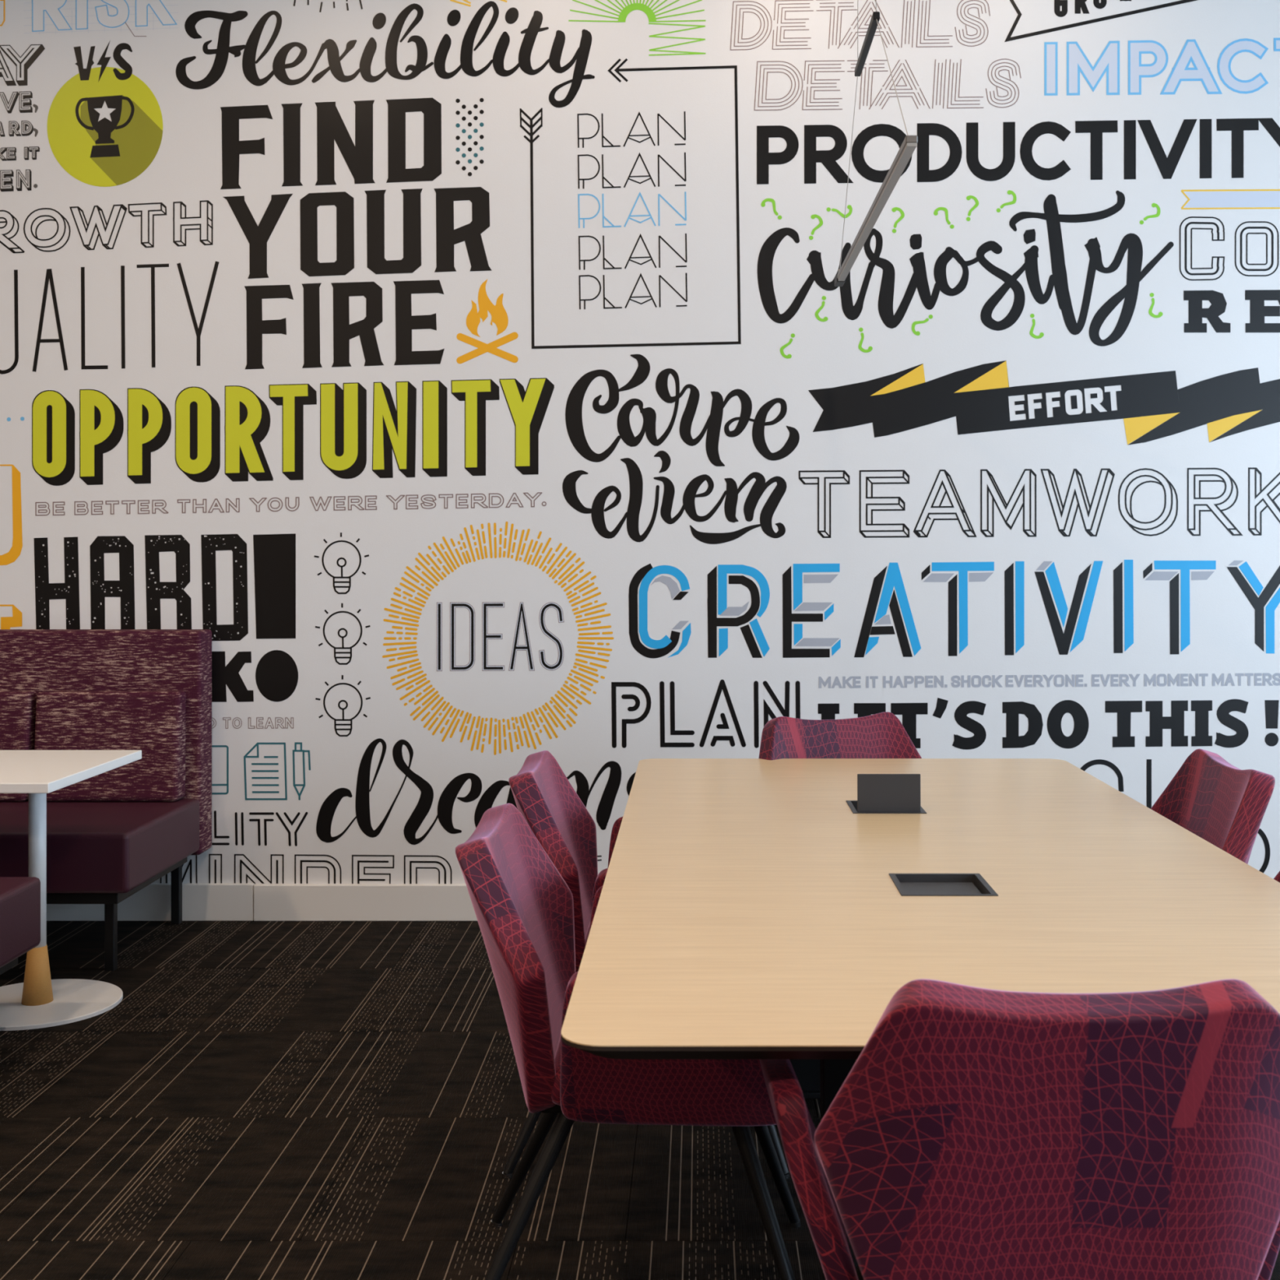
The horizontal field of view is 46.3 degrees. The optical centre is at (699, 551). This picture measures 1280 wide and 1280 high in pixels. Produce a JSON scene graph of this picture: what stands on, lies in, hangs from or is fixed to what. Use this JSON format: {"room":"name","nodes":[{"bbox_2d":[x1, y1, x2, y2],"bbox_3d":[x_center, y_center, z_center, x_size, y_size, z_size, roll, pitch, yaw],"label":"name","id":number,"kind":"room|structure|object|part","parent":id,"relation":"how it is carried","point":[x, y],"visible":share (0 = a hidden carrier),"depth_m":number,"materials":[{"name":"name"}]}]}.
{"room":"office meeting area","nodes":[
{"label":"office meeting area","id":0,"kind":"room"},
{"bbox_2d":[0,0,1279,884],"bbox_3d":[-0.100,-0.533,5.525,9.200,3.750,0.151,0,0,0],"label":"wall","id":1,"kind":"structure","parent":0,"point":[491,385],"depth_m":5.45,"materials":[{"name":"paint"}]},
{"bbox_2d":[46,883,477,920],"bbox_3d":[-0.200,1.276,5.438,8.800,0.133,0.024,0,0,0],"label":"baseboard","id":2,"kind":"structure","parent":1,"relation":"attached to","point":[200,901],"depth_m":5.43,"materials":[{"name":"white paint"}]},
{"bbox_2d":[0,920,1279,1279],"bbox_3d":[-0.150,1.402,0.950,9.299,0.120,9.300,0,0,0],"label":"floor","id":3,"kind":"structure","parent":0,"point":[258,1100],"depth_m":3.40,"materials":[{"name":"black carpet"}]},
{"bbox_2d":[0,876,40,974],"bbox_3d":[-2.611,0.812,3.620,1.677,1.060,0.820,0,0,0],"label":"bench","id":4,"kind":"object","parent":3,"relation":"on","point":[20,896],"visible":1,"depth_m":3.90,"materials":[{"name":"purple fabric"}]},
{"bbox_3d":[-2.605,1.082,3.670,1.570,0.040,0.640,0,0,0],"label":"frame","id":5,"kind":"part","parent":4,"relation":"part of","materials":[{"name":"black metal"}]},
{"bbox_2d":[0,750,142,1031],"bbox_3d":[-2.485,0.985,4.388,1.522,0.715,0.679,0,0,0],"label":"cafe table","id":6,"kind":"object","parent":3,"relation":"on","point":[39,1002],"visible":0.98,"depth_m":4.40,"materials":[{"name":"white laminate"}]},
{"bbox_2d":[0,629,212,970],"bbox_3d":[-2.611,0.812,5.038,1.677,1.060,0.816,0,0,0],"label":"bench","id":7,"kind":"object","parent":3,"relation":"on","point":[112,834],"visible":0.94,"depth_m":5.23,"materials":[{"name":"purple fabric"}]},
{"bbox_2d":[0,690,36,801],"bbox_3d":[-2.603,0.682,5.256,0.508,0.380,0.104,0,0,0],"label":"cushion","id":8,"kind":"object","parent":7,"relation":"on","point":[18,708],"depth_m":5.23,"materials":[{"name":"purple fabric"}]},
{"bbox_3d":[-2.611,0.968,4.968,1.677,0.188,0.677,0,0,0],"label":"seat","id":9,"kind":"part","parent":7,"relation":"part of","materials":[{"name":"purple leather"}]},
{"bbox_3d":[-2.612,0.681,5.377,1.675,0.798,0.138,0,0,0],"label":"panel","id":10,"kind":"part","parent":7,"relation":"part of","materials":[{"name":"purple fabric"}]},
{"bbox_2d":[34,690,186,801],"bbox_3d":[-2.077,0.682,5.256,0.508,0.380,0.104,0,0,0],"label":"cushion","id":11,"kind":"object","parent":7,"relation":"on","point":[153,722],"depth_m":5.23,"materials":[{"name":"purple fabric"}]},
{"bbox_3d":[-1.890,1.211,4.795,0.031,0.262,0.031,0,0,0],"label":"leg","id":12,"kind":"part","parent":7,"relation":"part of","materials":[{"name":"black metal"}]},
{"bbox_3d":[-2.605,1.082,4.989,1.570,0.040,0.638,0,0,0],"label":"frame","id":13,"kind":"part","parent":7,"relation":"part of","materials":[{"name":"black metal"}]},
{"bbox_3d":[-1.890,1.211,5.396,0.031,0.262,0.031,0,0,0],"label":"leg","id":14,"kind":"part","parent":7,"relation":"part of","materials":[{"name":"black metal"}]},
{"bbox_2d":[455,803,800,1279],"bbox_3d":[-0.108,0.914,2.705,0.617,0.856,0.698,0,0,0],"label":"chair","id":15,"kind":"object","parent":3,"relation":"on","point":[523,907],"visible":0.58,"depth_m":2.47,"materials":[{"name":"red fabric"}]},
{"bbox_3d":[-0.327,0.717,2.705,0.178,0.462,0.588,0,0,0],"label":"backrest","id":16,"kind":"part","parent":15,"relation":"part of","materials":[{"name":"red fabric"}]},
{"bbox_3d":[-0.312,1.140,2.919,0.234,0.398,0.030,0,0,28],"label":"leg","id":17,"kind":"part","parent":15,"relation":"part of","materials":[{"name":"black metal"}]},
{"bbox_3d":[-0.310,1.140,2.490,0.208,0.398,0.129,0,0,0],"label":"leg","id":18,"kind":"part","parent":15,"relation":"part of","materials":[{"name":"black metal"}]},
{"bbox_3d":[-0.102,0.935,2.705,0.405,0.037,0.340,0,0,0],"label":"under frame","id":19,"kind":"part","parent":15,"relation":"part of","materials":[{"name":"black metal"}]},
{"bbox_3d":[-0.050,0.899,2.705,0.410,0.070,0.424,0,0,0],"label":"seat","id":20,"kind":"part","parent":15,"relation":"part of","materials":[{"name":"red fabric"}]},
{"bbox_3d":[-0.041,0.802,2.992,0.374,0.276,0.123,0,0,0],"label":"arm","id":21,"kind":"part","parent":15,"relation":"part of"},
{"bbox_3d":[-0.041,0.802,2.418,0.374,0.276,0.123,0,0,0],"label":"arm","id":22,"kind":"part","parent":15,"relation":"part of"},
{"bbox_3d":[0.122,1.140,2.487,0.190,0.396,0.030,0,0,41],"label":"leg","id":23,"kind":"part","parent":15,"relation":"part of","materials":[{"name":"black metal"}]},
{"bbox_3d":[0.122,1.140,2.923,0.190,0.396,0.030,0,0,-41],"label":"leg","id":24,"kind":"part","parent":15,"relation":"part of","materials":[{"name":"black metal"}]},
{"bbox_2d":[502,750,789,1179],"bbox_3d":[-0.116,0.914,3.475,0.617,0.856,0.698,0,0,0],"label":"chair","id":25,"kind":"object","parent":3,"relation":"on","point":[554,812],"visible":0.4,"depth_m":3.34,"materials":[{"name":"red fabric"}]},
{"bbox_3d":[-0.320,1.140,3.261,0.234,0.398,0.030,0,0,-28],"label":"leg","id":26,"kind":"part","parent":25,"relation":"part of","materials":[{"name":"black metal"}]},
{"bbox_3d":[-0.335,0.717,3.475,0.178,0.462,0.588,0,0,0],"label":"backrest","id":27,"kind":"part","parent":25,"relation":"part of","materials":[{"name":"red fabric"}]},
{"bbox_3d":[-0.058,0.899,3.475,0.410,0.070,0.424,0,0,0],"label":"seat","id":28,"kind":"part","parent":25,"relation":"part of","materials":[{"name":"red fabric"}]},
{"bbox_3d":[-0.049,0.802,3.188,0.374,0.276,0.123,0,0,0],"label":"arm","id":29,"kind":"part","parent":25,"relation":"part of"},
{"bbox_3d":[-0.049,0.802,3.762,0.374,0.276,0.123,0,0,0],"label":"arm","id":30,"kind":"part","parent":25,"relation":"part of"},
{"bbox_3d":[0.114,1.140,3.257,0.190,0.396,0.030,0,0,41],"label":"leg","id":31,"kind":"part","parent":25,"relation":"part of","materials":[{"name":"black metal"}]},
{"bbox_2d":[758,711,921,759],"bbox_3d":[0.498,0.914,4.223,0.698,0.856,0.617,0,0,-21],"label":"chair","id":32,"kind":"object","parent":3,"relation":"on","point":[881,735],"visible":0.21,"depth_m":4.45,"materials":[{"name":"red fabric"}]},
{"bbox_2d":[560,758,1279,1279],"bbox_3d":[0.441,0.972,3.086,1.230,0.740,2.528,0,0,0],"label":"meeting table","id":33,"kind":"object","parent":3,"relation":"on","point":[744,910],"visible":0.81,"depth_m":2.52,"materials":[{"name":"brown wood"}]},
{"bbox_2d":[845,773,926,813],"bbox_3d":[0.438,0.596,3.522,0.169,0.163,0.172,0,0,0],"label":"power outlet","id":34,"kind":"object","parent":33,"relation":"in","point":[877,793],"visible":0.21,"depth_m":3.45,"materials":[{"name":"grey plastic"}]},
{"bbox_3d":[0.438,0.616,3.522,0.169,0.032,0.172,0,0,0],"label":"frame","id":35,"kind":"part","parent":34,"relation":"part of","materials":[{"name":"grey plastic"}]},
{"bbox_2d":[888,873,998,896],"bbox_3d":[0.438,0.617,2.701,0.169,0.034,0.177,0,0,0],"label":"box","id":36,"kind":"object","parent":33,"relation":"in","point":[907,884],"visible":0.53,"depth_m":2.74,"materials":[{"name":"grey plastic"}]},
{"bbox_3d":[0.435,0.614,2.696,0.141,0.003,0.147,0,0,0],"label":"lid","id":37,"kind":"part","parent":36,"relation":"part of","materials":[{"name":"grey plastic"}]},
{"bbox_2d":[760,978,1279,1279],"bbox_3d":[0.430,0.914,1.957,0.698,0.856,0.617,0,0,0],"label":"chair","id":38,"kind":"object","parent":3,"relation":"on","point":[975,1133],"visible":0.99,"depth_m":1.71,"materials":[{"name":"red fabric"}]},
{"bbox_3d":[0.143,0.802,2.025,0.123,0.276,0.374,0,0,0],"label":"arm","id":39,"kind":"part","parent":38,"relation":"part of"},
{"bbox_3d":[0.212,1.140,2.187,0.030,0.396,0.190,0,0,-41],"label":"leg","id":40,"kind":"part","parent":38,"relation":"part of","materials":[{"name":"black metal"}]},
{"bbox_3d":[0.717,0.802,2.025,0.123,0.276,0.374,0,0,0],"label":"arm","id":41,"kind":"part","parent":38,"relation":"part of"},
{"bbox_2d":[1151,748,1275,864],"bbox_3d":[0.973,0.914,3.505,0.617,0.856,0.698,0,0,0],"label":"chair","id":42,"kind":"object","parent":3,"relation":"on","point":[1224,804],"visible":0.27,"depth_m":3.47,"materials":[{"name":"red fabric"}]},
{"bbox_2d":[1273,871,1279,882],"bbox_3d":[0.993,0.914,2.735,0.617,0.856,0.698,0,0,0],"label":"chair","id":43,"kind":"object","parent":3,"relation":"on","point":[1277,877],"visible":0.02,"depth_m":2.99,"materials":[{"name":"red fabric"}]},
{"bbox_3d":[-0.125,-2.458,0.950,9.250,0.100,9.300,0,0,0],"label":"ceiling","id":44,"kind":"structure","parent":0,"visible":0},
{"bbox_2d":[834,0,917,286],"bbox_3d":[0.442,-1.626,3.930,0.027,1.564,1.640,0,0,0],"label":"linear pendant","id":45,"kind":"object","parent":44,"relation":"hanging from","point":[908,145],"visible":1,"depth_m":3.81,"materials":[{"name":"grey metal"}]},
{"bbox_2d":[838,142,916,280],"bbox_3d":[0.442,-0.849,3.928,0.020,0.007,1.635,0,0,0],"label":"diffuser","id":46,"kind":"object","parent":45,"relation":"attached to","point":[906,150],"depth_m":3.65,"materials":[{"name":"grey"}]}
]}

